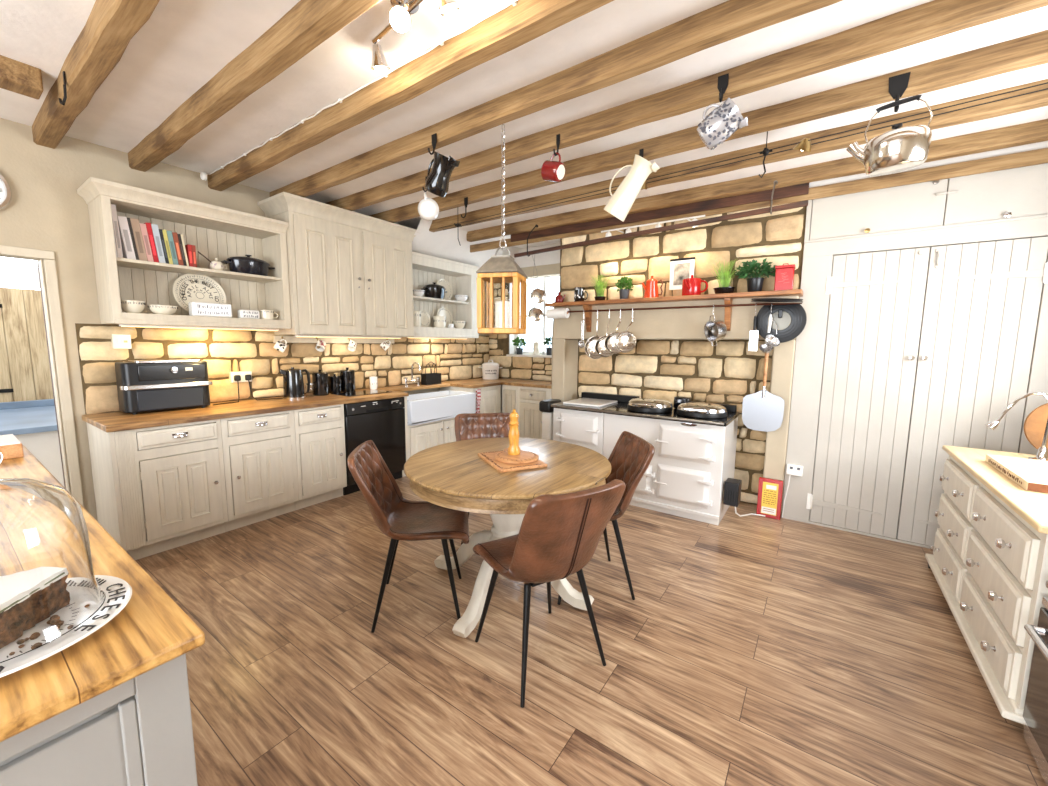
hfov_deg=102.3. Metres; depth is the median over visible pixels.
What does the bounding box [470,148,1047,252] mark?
beam
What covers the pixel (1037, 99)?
ceiling beam
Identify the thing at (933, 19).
ceiling beam
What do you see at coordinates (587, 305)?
mantel shelf
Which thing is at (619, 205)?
jug
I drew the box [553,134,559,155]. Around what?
hook
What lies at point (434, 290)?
casserole
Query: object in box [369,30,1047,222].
ceiling beam
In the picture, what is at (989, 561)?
dresser
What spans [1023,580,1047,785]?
oven
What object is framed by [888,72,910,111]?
hook
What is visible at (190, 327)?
diffuser
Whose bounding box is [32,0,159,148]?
ceiling beam
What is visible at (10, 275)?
wall
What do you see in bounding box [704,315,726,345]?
pan
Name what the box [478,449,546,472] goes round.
board
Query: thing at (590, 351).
saucepan
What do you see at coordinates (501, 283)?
hanging lantern
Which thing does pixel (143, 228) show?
book
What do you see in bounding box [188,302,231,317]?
butter dish
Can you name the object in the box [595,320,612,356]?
saucepan
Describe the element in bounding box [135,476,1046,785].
floor
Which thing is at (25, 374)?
plank door
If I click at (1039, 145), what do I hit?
trim
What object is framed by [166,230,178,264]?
book
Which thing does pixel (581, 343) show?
ladle
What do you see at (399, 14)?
ceiling spotlight
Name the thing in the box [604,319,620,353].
saucepan
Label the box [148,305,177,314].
bowl
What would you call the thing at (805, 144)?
track
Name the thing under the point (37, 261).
trim
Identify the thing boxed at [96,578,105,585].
print
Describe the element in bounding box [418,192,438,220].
jug
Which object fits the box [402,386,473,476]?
base cabinet
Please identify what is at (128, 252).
book
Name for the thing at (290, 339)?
rail
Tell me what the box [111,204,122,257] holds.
book
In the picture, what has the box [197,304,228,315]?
print
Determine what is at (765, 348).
cup
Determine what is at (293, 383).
electric kettle
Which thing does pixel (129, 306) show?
bowl
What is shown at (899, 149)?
kettle
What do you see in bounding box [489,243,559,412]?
wall
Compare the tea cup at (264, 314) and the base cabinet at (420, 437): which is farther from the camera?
the base cabinet at (420, 437)
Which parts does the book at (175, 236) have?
spine panel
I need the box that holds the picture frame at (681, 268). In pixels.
[669,257,695,289]
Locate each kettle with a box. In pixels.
[279,367,309,399]
[846,94,932,175]
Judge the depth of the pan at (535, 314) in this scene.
4.45 m
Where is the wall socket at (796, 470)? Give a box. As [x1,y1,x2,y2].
[782,464,802,516]
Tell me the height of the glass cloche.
0.325 m
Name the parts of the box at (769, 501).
printed panel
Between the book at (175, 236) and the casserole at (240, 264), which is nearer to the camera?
the book at (175, 236)
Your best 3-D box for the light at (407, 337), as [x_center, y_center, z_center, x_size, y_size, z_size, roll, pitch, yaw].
[-1.076,-0.700,5.366,0.040,0.017,1.000,5,8,35]
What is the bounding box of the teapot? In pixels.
[552,292,564,302]
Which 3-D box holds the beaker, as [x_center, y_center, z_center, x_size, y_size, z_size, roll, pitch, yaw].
[-1.684,-0.113,4.731,0.086,0.140,0.086,5,8,35]
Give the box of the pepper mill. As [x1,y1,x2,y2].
[508,409,519,454]
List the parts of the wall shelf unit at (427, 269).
shelf, cornice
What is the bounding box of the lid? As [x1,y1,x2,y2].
[756,304,806,342]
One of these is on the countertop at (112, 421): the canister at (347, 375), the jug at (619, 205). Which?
the canister at (347, 375)
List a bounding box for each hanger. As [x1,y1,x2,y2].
[527,224,537,256]
[770,180,777,213]
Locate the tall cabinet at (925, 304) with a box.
[781,163,1047,548]
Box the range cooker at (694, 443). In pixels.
[551,392,739,524]
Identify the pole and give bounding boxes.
[514,200,807,257]
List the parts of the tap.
spout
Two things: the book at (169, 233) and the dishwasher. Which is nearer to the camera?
the book at (169, 233)
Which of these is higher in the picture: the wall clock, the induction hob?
the wall clock
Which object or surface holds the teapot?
on the mantel shelf at (587, 305)
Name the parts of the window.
sill, glass pane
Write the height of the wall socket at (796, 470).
0.464 m
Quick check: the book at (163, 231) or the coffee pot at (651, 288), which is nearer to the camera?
the book at (163, 231)
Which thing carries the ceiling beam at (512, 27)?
attached to the ceiling
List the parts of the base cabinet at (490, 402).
door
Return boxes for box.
[0,434,23,459]
[723,478,764,516]
[756,477,782,519]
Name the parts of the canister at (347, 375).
lid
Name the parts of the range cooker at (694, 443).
oven door, plate, simmer lid, coil handle, oven door, hotplate lid, plate, oven door, oven door, coil handle, hotplate lid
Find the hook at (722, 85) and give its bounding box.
[717,73,728,101]
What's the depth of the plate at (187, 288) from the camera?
3.37 m
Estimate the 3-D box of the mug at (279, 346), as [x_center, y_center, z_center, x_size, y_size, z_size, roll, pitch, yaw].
[-2.267,-0.437,3.934,0.115,0.130,0.088,-2,7,-22]
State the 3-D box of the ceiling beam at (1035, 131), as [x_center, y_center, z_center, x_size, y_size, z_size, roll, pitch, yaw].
[1.409,-1.724,3.711,5.100,0.118,0.095,5,8,35]
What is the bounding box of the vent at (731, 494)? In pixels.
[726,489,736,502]
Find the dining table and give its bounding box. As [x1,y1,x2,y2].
[404,437,610,637]
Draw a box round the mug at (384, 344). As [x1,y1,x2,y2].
[380,340,390,350]
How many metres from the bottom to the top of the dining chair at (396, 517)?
0.898 m
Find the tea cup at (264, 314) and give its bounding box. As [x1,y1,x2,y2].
[259,310,277,319]
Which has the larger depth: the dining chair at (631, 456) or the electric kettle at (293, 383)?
the electric kettle at (293, 383)
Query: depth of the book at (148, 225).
3.00 m
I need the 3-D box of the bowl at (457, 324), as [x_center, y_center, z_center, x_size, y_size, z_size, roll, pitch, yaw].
[-0.864,-0.905,5.624,0.170,0.100,0.170,5,8,35]
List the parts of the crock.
lid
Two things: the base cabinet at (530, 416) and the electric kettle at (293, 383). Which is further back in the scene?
the base cabinet at (530, 416)
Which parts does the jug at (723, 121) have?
handle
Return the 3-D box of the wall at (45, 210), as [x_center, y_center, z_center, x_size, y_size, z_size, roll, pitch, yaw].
[-2.654,-0.389,3.585,0.165,2.790,7.830,5,8,35]
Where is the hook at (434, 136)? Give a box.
[428,133,436,154]
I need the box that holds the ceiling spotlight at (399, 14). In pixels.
[371,0,459,70]
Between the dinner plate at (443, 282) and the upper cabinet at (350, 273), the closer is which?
the upper cabinet at (350, 273)
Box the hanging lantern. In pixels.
[476,123,527,333]
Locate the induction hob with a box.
[331,389,391,396]
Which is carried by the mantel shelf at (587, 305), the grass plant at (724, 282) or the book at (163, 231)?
the grass plant at (724, 282)
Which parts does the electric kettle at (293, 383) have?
spout, handle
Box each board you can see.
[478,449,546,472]
[494,450,538,463]
[511,183,808,241]
[985,454,1047,492]
[1024,403,1047,449]
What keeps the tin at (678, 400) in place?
on the range cooker at (694, 443)
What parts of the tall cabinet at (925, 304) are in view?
hinge plate, hinge plate, door, door, knob, knob, ledge moulding, door, door, knob, hinge plate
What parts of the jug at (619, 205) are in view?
handle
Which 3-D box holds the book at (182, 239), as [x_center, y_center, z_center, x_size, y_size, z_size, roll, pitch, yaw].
[-2.604,-1.067,3.205,0.181,0.235,0.038,5,8,35]
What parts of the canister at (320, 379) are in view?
lid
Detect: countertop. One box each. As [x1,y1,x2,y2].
[0,399,63,485]
[0,445,204,741]
[82,378,551,432]
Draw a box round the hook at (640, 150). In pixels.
[639,149,643,156]
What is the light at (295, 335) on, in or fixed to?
attached to the upper cabinet at (350, 273)
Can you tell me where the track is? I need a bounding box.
[438,82,1047,245]
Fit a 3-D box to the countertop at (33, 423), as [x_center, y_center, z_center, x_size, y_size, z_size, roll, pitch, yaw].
[-4.526,0.593,3.404,1.500,0.850,2.600,5,8,35]
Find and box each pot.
[198,251,227,269]
[642,275,662,297]
[682,275,707,295]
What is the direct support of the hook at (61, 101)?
attached to the ceiling beam at (110, 26)
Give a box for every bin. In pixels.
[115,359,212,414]
[539,399,560,439]
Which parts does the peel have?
blade, handle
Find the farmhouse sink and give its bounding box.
[407,390,476,425]
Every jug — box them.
[413,311,420,326]
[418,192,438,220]
[425,151,459,197]
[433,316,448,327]
[604,154,659,220]
[697,98,747,149]
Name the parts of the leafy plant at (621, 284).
pot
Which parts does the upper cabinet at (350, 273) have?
door, cornice, door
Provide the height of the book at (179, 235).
0.236 m
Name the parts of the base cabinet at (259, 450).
drawer, cup handle, door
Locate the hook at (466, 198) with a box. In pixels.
[461,197,467,217]
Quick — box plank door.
[0,287,53,401]
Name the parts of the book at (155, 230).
spine panel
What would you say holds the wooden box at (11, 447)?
on the island countertop at (151, 630)
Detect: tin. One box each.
[674,396,690,407]
[774,263,795,290]
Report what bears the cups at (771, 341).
hanging from the wire hook
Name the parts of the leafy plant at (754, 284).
pot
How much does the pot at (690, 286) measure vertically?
0.184 m
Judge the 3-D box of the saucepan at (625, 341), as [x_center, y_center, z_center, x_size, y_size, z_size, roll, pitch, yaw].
[0.969,-0.532,3.920,0.197,0.313,0.182,5,8,35]
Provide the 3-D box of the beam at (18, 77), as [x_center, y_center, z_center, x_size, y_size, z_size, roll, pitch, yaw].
[-3.298,-1.447,0.993,0.140,0.115,2.870,5,8,35]
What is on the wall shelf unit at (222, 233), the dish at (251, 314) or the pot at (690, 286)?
the dish at (251, 314)
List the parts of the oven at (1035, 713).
kick panel, bar handle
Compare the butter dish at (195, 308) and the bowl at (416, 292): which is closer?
the butter dish at (195, 308)
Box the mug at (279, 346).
[274,339,287,352]
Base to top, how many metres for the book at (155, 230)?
0.274 m
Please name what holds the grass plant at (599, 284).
on the mantel shelf at (587, 305)
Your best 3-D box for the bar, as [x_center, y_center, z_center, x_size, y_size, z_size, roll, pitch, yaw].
[1.184,-1.504,3.900,0.950,0.104,0.231,5,8,35]
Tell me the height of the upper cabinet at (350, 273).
1.166 m
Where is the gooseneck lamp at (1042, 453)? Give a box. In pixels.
[985,392,1047,460]
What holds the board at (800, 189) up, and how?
attached to the ceiling beam at (1035, 131)
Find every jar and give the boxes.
[305,383,314,396]
[533,341,539,354]
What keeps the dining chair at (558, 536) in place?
on the floor
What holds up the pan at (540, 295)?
hanging from the pole
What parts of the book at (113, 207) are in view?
spine panel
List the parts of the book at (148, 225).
spine panel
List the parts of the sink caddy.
wire handle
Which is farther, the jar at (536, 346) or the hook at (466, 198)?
the jar at (536, 346)
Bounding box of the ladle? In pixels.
[579,320,584,347]
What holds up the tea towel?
hanging from the base cabinet at (490, 402)
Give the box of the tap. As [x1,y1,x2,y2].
[404,362,420,386]
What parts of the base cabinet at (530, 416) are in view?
door, drawer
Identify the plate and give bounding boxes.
[0,575,131,677]
[111,334,131,348]
[172,274,225,311]
[421,310,429,326]
[436,278,452,299]
[437,307,452,327]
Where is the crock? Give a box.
[479,360,502,379]
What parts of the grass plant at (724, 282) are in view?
pot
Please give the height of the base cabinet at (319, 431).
0.888 m
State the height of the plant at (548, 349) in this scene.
0.265 m
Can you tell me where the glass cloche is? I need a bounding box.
[0,452,105,662]
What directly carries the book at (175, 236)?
on the wall shelf unit at (222, 233)
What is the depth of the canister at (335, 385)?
4.30 m
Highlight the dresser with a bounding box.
[925,445,1047,724]
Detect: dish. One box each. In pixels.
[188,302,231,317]
[237,310,259,318]
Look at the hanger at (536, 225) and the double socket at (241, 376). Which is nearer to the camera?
the double socket at (241, 376)
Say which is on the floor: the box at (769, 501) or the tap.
the box at (769, 501)
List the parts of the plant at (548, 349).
pot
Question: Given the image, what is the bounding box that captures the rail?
[273,336,393,342]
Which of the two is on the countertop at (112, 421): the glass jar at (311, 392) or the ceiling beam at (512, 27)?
the glass jar at (311, 392)
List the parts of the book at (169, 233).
spine panel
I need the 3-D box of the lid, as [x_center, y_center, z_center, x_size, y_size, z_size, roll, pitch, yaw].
[2.006,-0.568,3.311,0.348,0.348,0.068,5,8,35]
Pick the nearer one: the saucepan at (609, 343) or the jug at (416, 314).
the saucepan at (609, 343)
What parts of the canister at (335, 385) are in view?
lid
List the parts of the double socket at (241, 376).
plate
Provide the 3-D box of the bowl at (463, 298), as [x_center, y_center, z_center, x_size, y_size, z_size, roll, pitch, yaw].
[-0.832,-1.250,5.600,0.176,0.080,0.176,5,8,35]
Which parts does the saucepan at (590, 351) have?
handle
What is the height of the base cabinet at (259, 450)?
0.888 m
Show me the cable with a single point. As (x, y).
(513, 2)
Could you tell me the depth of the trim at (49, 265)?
2.85 m
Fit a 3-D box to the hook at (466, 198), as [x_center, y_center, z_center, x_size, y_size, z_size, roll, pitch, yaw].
[-0.523,-1.626,3.714,0.068,0.176,0.022,3,7,17]
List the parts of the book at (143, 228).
spine panel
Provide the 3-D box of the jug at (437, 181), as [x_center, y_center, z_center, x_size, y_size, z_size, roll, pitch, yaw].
[-0.500,-1.340,2.588,0.250,0.258,0.159,6,9,40]
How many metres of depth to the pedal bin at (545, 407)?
4.40 m
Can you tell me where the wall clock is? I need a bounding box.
[0,174,11,209]
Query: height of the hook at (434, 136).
0.130 m
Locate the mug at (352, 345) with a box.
[347,340,356,350]
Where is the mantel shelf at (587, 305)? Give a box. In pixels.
[545,289,802,331]
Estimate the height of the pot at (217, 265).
0.139 m
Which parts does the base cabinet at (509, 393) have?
door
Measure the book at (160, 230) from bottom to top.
0.246 m
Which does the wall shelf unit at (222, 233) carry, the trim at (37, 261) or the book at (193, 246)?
the book at (193, 246)
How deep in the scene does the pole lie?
3.58 m
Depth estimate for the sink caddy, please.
5.30 m
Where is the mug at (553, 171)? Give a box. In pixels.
[541,152,564,181]
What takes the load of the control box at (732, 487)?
on the floor
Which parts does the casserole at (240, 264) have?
lid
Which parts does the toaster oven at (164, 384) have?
trim, drawer, control panel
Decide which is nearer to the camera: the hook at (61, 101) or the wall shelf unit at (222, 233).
the hook at (61, 101)
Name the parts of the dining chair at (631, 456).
leg, seat, leg, backrest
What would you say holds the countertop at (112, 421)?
on the base cabinet at (530, 416)
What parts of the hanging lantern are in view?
post, glass pane, rail, chain, bail handle, post, post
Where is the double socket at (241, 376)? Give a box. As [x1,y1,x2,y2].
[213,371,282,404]
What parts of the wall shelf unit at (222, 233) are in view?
cornice, shelf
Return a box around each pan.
[528,256,542,321]
[530,256,545,303]
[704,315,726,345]
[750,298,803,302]
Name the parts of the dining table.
leg, leg, leg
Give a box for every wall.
[0,118,489,521]
[0,264,39,288]
[412,218,519,267]
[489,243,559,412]
[551,203,806,514]
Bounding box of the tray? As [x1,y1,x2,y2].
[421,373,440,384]
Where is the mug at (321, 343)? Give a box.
[315,339,325,351]
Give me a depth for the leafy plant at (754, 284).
3.39 m
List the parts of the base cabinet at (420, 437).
post, door, door, post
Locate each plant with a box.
[512,337,526,353]
[544,337,551,354]
[592,273,612,299]
[615,276,633,298]
[712,259,740,293]
[735,258,776,291]
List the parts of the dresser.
knob, knob, knob, knob, drawer, knob, drawer, knob, drawer, knob, knob, moulding, knob, knob, drawer, knob, drawer, knob, drawer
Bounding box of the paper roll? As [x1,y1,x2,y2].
[546,308,569,318]
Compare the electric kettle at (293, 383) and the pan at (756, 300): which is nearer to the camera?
the pan at (756, 300)
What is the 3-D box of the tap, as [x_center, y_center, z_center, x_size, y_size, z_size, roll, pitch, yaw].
[-1.349,-0.231,5.120,0.204,0.291,0.204,-1,7,-10]
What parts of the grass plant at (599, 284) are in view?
pot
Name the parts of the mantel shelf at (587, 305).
hanging rail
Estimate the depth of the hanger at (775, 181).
3.17 m
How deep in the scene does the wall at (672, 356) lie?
3.93 m
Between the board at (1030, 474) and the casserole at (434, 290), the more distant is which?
the casserole at (434, 290)
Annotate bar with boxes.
[601,215,704,236]
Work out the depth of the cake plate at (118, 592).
0.75 m
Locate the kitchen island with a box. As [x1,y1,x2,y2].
[0,653,197,785]
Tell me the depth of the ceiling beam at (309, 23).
1.97 m
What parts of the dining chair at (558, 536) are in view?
leg, seat, leg, seat frame, leg, backrest, leg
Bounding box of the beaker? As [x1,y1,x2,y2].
[369,376,377,388]
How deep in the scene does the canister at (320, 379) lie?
4.11 m
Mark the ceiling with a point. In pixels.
(183, 45)
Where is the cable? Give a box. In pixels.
[209,0,517,174]
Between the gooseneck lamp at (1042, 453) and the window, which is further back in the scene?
the window
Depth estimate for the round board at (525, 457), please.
2.35 m
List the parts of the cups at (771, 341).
handle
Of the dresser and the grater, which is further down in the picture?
the dresser
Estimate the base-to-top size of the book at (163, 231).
0.246 m
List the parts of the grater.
blade, handle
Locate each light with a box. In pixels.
[119,324,278,330]
[295,335,400,338]
[407,337,466,338]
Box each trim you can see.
[0,245,83,506]
[37,261,65,487]
[809,141,1047,187]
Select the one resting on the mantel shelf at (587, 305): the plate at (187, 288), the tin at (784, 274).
the tin at (784, 274)
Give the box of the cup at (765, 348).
[759,344,772,352]
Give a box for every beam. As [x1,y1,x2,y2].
[0,55,43,98]
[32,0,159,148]
[128,0,380,171]
[207,0,613,190]
[269,0,842,196]
[325,0,1047,210]
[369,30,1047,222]
[429,79,1047,231]
[467,119,1047,241]
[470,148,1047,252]
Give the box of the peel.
[742,304,783,431]
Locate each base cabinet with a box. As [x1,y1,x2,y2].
[86,419,227,559]
[220,410,298,531]
[294,404,346,509]
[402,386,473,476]
[440,385,500,412]
[502,385,517,412]
[518,386,550,438]
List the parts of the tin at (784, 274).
lid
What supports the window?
in the wall at (523, 368)
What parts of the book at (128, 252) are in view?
spine panel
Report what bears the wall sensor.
attached to the ceiling beam at (512, 27)
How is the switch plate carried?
attached to the wall at (45, 210)
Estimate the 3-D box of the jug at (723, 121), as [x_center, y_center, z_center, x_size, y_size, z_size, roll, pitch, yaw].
[0.971,-1.321,2.072,0.230,0.207,0.152,5,8,32]
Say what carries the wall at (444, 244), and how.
attached to the wall at (45, 210)
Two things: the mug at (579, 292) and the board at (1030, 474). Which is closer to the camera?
the board at (1030, 474)
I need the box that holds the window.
[506,263,559,357]
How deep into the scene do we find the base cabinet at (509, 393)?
5.70 m
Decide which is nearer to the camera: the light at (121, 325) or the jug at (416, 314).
the light at (121, 325)
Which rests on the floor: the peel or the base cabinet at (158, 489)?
the base cabinet at (158, 489)
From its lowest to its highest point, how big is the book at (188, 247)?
0.170 m
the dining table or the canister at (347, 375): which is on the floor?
the dining table
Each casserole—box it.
[221,255,274,275]
[421,282,446,298]
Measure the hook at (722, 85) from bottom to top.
0.135 m
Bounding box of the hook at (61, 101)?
[58,71,66,105]
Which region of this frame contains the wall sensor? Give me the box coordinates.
[200,172,206,180]
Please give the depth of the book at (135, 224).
2.94 m
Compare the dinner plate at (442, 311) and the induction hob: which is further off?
the dinner plate at (442, 311)
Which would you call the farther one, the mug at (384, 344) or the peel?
the mug at (384, 344)
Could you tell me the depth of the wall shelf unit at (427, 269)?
5.46 m
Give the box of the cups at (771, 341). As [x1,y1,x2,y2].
[759,315,779,352]
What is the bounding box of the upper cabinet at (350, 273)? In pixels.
[258,192,418,336]
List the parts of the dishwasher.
casing, control panel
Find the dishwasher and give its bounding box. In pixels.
[343,397,405,494]
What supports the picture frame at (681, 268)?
on the mantel shelf at (587, 305)
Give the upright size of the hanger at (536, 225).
0.358 m
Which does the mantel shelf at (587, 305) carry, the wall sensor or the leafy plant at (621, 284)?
the leafy plant at (621, 284)
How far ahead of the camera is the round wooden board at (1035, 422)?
2.45 m
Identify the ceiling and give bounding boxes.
[0,0,1047,247]
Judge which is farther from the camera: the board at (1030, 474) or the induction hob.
the induction hob
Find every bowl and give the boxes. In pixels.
[121,300,145,312]
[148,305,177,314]
[413,289,424,296]
[453,321,465,328]
[455,295,467,301]
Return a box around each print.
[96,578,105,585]
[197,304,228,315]
[673,263,689,284]
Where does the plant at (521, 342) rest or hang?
on the window
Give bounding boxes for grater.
[748,316,758,350]
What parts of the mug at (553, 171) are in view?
handle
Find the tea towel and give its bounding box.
[476,389,480,412]
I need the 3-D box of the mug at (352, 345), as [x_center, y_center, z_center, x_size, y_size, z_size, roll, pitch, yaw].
[-1.846,-0.511,4.543,0.088,0.124,0.121,0,7,-5]
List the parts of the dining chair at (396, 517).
backrest, leg, leg, seat, leg, leg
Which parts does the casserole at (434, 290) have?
lid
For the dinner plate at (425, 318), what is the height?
0.207 m
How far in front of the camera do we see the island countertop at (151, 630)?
0.73 m
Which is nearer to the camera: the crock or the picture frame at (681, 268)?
the picture frame at (681, 268)
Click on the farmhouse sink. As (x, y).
(427, 407)
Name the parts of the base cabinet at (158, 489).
panel, drawer, cup handle, door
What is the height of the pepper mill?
0.260 m
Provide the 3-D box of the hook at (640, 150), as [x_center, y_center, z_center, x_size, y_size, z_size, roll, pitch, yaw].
[0.764,-1.552,2.787,0.026,0.125,0.056,5,8,35]
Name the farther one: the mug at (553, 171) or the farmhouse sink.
the farmhouse sink
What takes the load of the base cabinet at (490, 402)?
on the floor
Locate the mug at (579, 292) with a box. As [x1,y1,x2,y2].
[574,287,587,301]
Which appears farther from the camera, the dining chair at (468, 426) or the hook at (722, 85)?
the dining chair at (468, 426)
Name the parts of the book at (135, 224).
spine panel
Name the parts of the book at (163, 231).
spine panel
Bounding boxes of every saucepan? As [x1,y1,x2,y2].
[585,320,600,358]
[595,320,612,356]
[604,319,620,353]
[615,319,635,352]
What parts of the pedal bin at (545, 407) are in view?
lid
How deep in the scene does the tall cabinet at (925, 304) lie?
3.03 m
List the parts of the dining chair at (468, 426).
backrest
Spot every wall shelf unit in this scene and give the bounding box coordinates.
[77,177,290,328]
[412,252,478,337]
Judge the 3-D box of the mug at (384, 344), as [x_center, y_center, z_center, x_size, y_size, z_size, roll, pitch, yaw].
[-1.604,-0.549,4.884,0.121,0.124,0.087,-1,7,-14]
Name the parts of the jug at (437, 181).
handle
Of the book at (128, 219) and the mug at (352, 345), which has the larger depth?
the mug at (352, 345)
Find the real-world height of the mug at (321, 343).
0.124 m
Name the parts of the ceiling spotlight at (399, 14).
bulb, bulb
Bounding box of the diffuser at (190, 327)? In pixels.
[121,326,275,330]
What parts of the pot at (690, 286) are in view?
spout, handle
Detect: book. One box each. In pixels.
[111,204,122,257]
[117,216,135,259]
[127,218,138,259]
[130,218,147,260]
[139,223,153,261]
[144,222,158,261]
[151,224,165,262]
[159,229,168,263]
[162,230,172,263]
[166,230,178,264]
[172,232,183,265]
[177,234,186,265]
[180,234,188,265]
[185,244,192,266]
[192,245,196,266]
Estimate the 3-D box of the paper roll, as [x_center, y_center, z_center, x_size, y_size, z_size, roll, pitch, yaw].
[0.356,-0.836,4.439,0.240,0.104,0.104,5,8,35]
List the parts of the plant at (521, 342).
pot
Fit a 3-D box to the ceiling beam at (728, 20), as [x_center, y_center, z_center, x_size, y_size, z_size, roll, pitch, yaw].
[0.030,-1.564,2.253,5.660,0.118,0.096,5,8,35]
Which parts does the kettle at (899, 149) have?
spout, lid knob, handle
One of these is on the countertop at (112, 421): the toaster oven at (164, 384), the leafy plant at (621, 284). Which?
the toaster oven at (164, 384)
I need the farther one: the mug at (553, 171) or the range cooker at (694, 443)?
the range cooker at (694, 443)
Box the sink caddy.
[421,362,440,384]
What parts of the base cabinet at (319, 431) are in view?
drawer, cup handle, door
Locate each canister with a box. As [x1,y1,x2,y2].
[312,370,328,395]
[328,374,341,392]
[340,367,355,391]
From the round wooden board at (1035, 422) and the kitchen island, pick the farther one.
the round wooden board at (1035, 422)
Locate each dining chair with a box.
[347,440,468,632]
[455,412,509,544]
[473,479,625,707]
[557,431,654,604]

